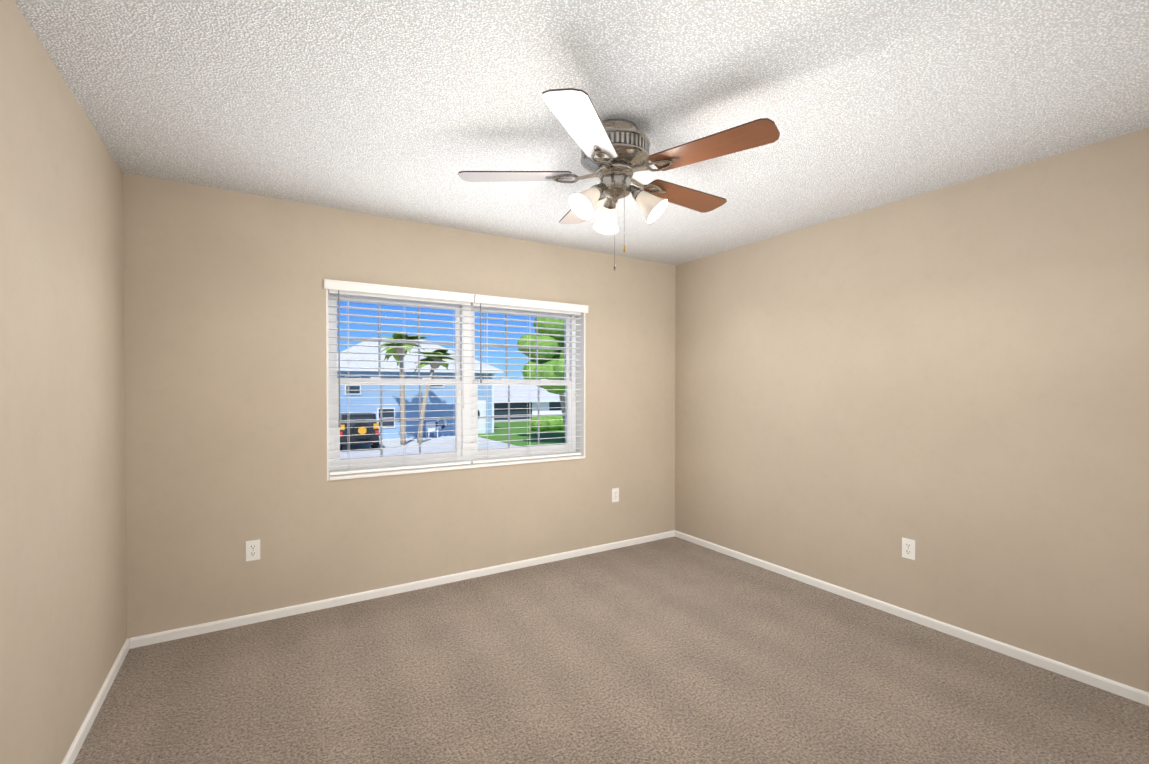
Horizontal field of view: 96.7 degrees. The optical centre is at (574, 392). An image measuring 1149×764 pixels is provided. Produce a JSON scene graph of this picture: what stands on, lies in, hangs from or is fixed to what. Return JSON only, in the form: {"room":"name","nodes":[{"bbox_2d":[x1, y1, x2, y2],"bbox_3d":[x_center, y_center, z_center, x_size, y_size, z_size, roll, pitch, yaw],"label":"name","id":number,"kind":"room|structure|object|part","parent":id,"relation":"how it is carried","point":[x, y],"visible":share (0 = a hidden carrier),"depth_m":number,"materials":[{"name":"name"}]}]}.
{"room":"empty bedroom","nodes":[
{"label":"empty bedroom","id":0,"kind":"room"},
{"bbox_2d":[0,0,126,763],"bbox_3d":[-1.431,0.115,0.999,0.220,2.440,4.110,0,1,-32],"label":"wall","id":1,"kind":"structure","parent":0,"point":[63,621],"depth_m":1.72,"materials":[{"name":"paint"}]},
{"bbox_2d":[62,638,129,763],"bbox_3d":[-1.333,1.309,1.072,0.012,0.052,3.670,0,1,-32],"label":"baseboard","id":2,"kind":"structure","parent":1,"relation":"attached to","point":[76,744],"depth_m":2.08,"materials":[{"name":"white wood"}]},
{"bbox_2d":[123,173,675,638],"bbox_3d":[-0.755,0.088,3.705,3.780,2.440,0.220,0,1,-32],"label":"wall","id":3,"kind":"structure","parent":0,"point":[225,375],"depth_m":3.04,"materials":[{"name":"paint"}]},
{"bbox_2d":[246,539,259,560],"bbox_3d":[-1.833,0.901,2.912,0.070,0.114,0.008,0,1,-32],"label":"electrical outlet","id":4,"kind":"object","parent":3,"relation":"attached to","point":[253,549],"depth_m":2.91,"materials":[{"name":"white plastic"}]},
{"bbox_2d":[130,530,674,648],"bbox_3d":[-0.694,1.283,3.619,3.754,0.052,0.012,0,1,-32],"label":"baseboard","id":5,"kind":"structure","parent":3,"relation":"attached to","point":[169,635],"depth_m":3.23,"materials":[{"name":"white wood"}]},
{"bbox_2d":[326,289,584,480],"bbox_3d":[-0.768,-0.072,3.696,1.880,1.210,0.220,0,1,-32],"label":"window","id":6,"kind":"structure","parent":3,"relation":"in","point":[468,425],"depth_m":3.70,"materials":[{"name":"white plastic"}]},
{"bbox_2d":[324,279,473,474],"bbox_3d":[-1.133,-0.087,3.378,0.949,1.198,0.116,0,1,-32],"label":"window blind","id":7,"kind":"object","parent":6,"relation":"attached to","point":[348,288],"visible":0.98,"depth_m":3.35,"materials":[{"name":"white plastic"}]},
{"bbox_2d":[470,294,588,463],"bbox_3d":[-0.321,-0.092,3.881,0.949,1.198,0.116,0,1,-32],"label":"window blind","id":8,"kind":"object","parent":6,"relation":"attached to","point":[498,302],"visible":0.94,"depth_m":3.87,"materials":[{"name":"white plastic"}]},
{"bbox_2d":[329,455,584,480],"bbox_3d":[-0.740,0.523,3.656,1.856,0.020,0.137,0,1,-32],"label":"window sill","id":9,"kind":"structure","parent":3,"relation":"attached to","point":[411,471],"depth_m":3.51,"materials":[{"name":"white wood"}]},
{"bbox_2d":[612,488,618,501],"bbox_3d":[0.341,0.858,4.259,0.070,0.114,0.008,0,1,-32],"label":"electrical outlet","id":10,"kind":"object","parent":3,"relation":"attached to","point":[615,491],"depth_m":4.26,"materials":[{"name":"white plastic"}]},
{"bbox_2d":[14,0,1148,265],"bbox_3d":[0.269,-1.175,2.039,4.220,0.120,4.110,0,1,-32],"label":"ceiling","id":11,"kind":"structure","parent":0,"point":[408,110],"depth_m":1.92,"materials":[{"name":"white paint"}]},
{"bbox_2d":[458,88,779,270],"bbox_3d":[0.203,-0.810,2.208,1.250,0.614,1.286,0,1,-32],"label":"fan","id":12,"kind":"object","parent":11,"relation":"hanging from","point":[615,156],"visible":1,"depth_m":2.08,"materials":[{"name":"brown wood"}]},
{"label":"blade","id":13,"kind":"part","parent":12,"relation":"part of","materials":[{"name":"white wood"}]},
{"label":"blade","id":14,"kind":"part","parent":12,"relation":"part of","materials":[{"name":"white wood"}]},
{"bbox_3d":[0.049,-0.928,2.583,0.154,0.006,0.480,-8,3,-17],"label":"blade","id":15,"kind":"part","parent":12,"relation":"part of","materials":[{"name":"brown wood"}]},
{"bbox_3d":[0.174,-1.034,2.175,0.296,0.166,0.296,0,1,-32],"label":"motor","id":16,"kind":"part","parent":12,"relation":"part of","materials":[{"name":"silver metal"}]},
{"label":"blade","id":17,"kind":"part","parent":12,"relation":"part of","materials":[{"name":"brown wood"}]},
{"bbox_3d":[0.513,-0.921,1.921,0.480,0.006,0.154,0,-7,37],"label":"blade","id":18,"kind":"part","parent":12,"relation":"part of","materials":[{"name":"brown wood"}]},
{"bbox_2d":[73,537,1148,763],"bbox_3d":[0.269,1.385,2.065,4.220,0.120,4.110,0,1,-32],"label":"floor","id":19,"kind":"structure","parent":0,"point":[673,650],"depth_m":2.30,"materials":[{"name":"carpet"}]},
{"bbox_2d":[675,128,1148,692],"bbox_3d":[1.969,0.094,3.105,0.220,2.440,4.110,0,1,-32],"label":"wall","id":20,"kind":"structure","parent":0,"point":[951,382],"depth_m":2.76,"materials":[{"name":"paint"}]},
{"bbox_2d":[902,537,914,559],"bbox_3d":[1.933,0.905,2.956,0.008,0.114,0.070,0,1,-32],"label":"electrical outlet","id":21,"kind":"object","parent":20,"relation":"attached to","point":[908,545],"depth_m":2.95,"materials":[{"name":"white plastic"}]},
{"bbox_2d":[674,530,1148,705],"bbox_3d":[1.871,1.289,3.056,0.012,0.052,3.670,0,1,-32],"label":"baseboard","id":22,"kind":"structure","parent":20,"relation":"attached to","point":[1112,686],"depth_m":2.76,"materials":[{"name":"white wood"}]},
{"label":"outside","id":23,"kind":"structure","parent":0,"visible":0},
{"bbox_2d":[340,419,528,458],"bbox_3d":[-48.742,2.081,125.049,350.000,0.300,256.000,0,1,-32],"label":"ground","id":24,"kind":"structure","parent":23,"point":[435,442],"depth_m":27.51,"materials":[{"name":"white concrete"}]},
{"bbox_2d":[340,413,379,449],"bbox_3d":[-11.752,1.998,27.093,2.130,1.834,4.490,0,1,-32],"label":"car","id":25,"kind":"object","parent":24,"relation":"on","point":[370,427],"depth_m":25.33,"materials":[{"name":"black metal"}]},
{"bbox_2d":[375,333,454,444],"bbox_3d":[-8.826,-0.169,29.186,5.144,6.158,3.704,0,1,-32],"label":"palm trees","id":26,"kind":"object","parent":24,"relation":"on","point":[427,359],"depth_m":28.85,"materials":[{"name":"green plant"}]},
{"bbox_2d":[337,337,502,438],"bbox_3d":[-12.296,-0.467,35.825,11.860,6.600,9.030,0,1,-32],"label":"house","id":27,"kind":"structure","parent":24,"relation":"on","point":[364,404],"depth_m":32.37,"materials":[{"name":"white"}]},
{"bbox_2d":[435,420,446,428],"bbox_3d":[-8.689,2.009,33.256,0.780,0.780,0.120,0,1,-32],"label":"life ring","id":28,"kind":"object","parent":27,"relation":"attached to","point":[443,426],"depth_m":33.23,"materials":[{"name":"white"}]},
{"bbox_2d":[425,422,437,437],"bbox_3d":[-9.011,2.369,32.260,0.660,1.000,0.600,0,1,-32],"label":"outdoor chair","id":29,"kind":"object","parent":24,"relation":"on","point":[430,427],"depth_m":32.42,"materials":[{"name":"white plastic"}]},
{"bbox_2d":[478,420,564,446],"bbox_3d":[-17.584,2.904,27.306,120.000,0.030,23.000,0,1,-32],"label":"lawn","id":30,"kind":"structure","parent":24,"relation":"on","point":[552,435],"depth_m":33.45,"materials":[{"name":"green plant"}]},
{"bbox_2d":[494,385,564,419],"bbox_3d":[-6.444,0.711,55.346,14.700,3.850,10.630,0,1,-32],"label":"house","id":31,"kind":"structure","parent":24,"relation":"on","point":[547,406],"depth_m":51.33,"materials":[{"name":"white"}]},
{"bbox_2d":[517,317,564,434],"bbox_3d":[-0.901,-1.035,27.873,4.681,7.965,5.040,0,1,-32],"label":"tree","id":32,"kind":"object","parent":24,"relation":"on","point":[549,356],"depth_m":25.85,"materials":[{"name":"green plant"}]},
{"bbox_2d":[531,414,563,430],"bbox_3d":[-0.847,2.259,38.259,5.600,1.280,1.600,0,1,-32],"label":"hedge","id":33,"kind":"object","parent":24,"relation":"on","point":[550,422],"depth_m":37.01,"materials":[{"name":"green plant"}]}
]}

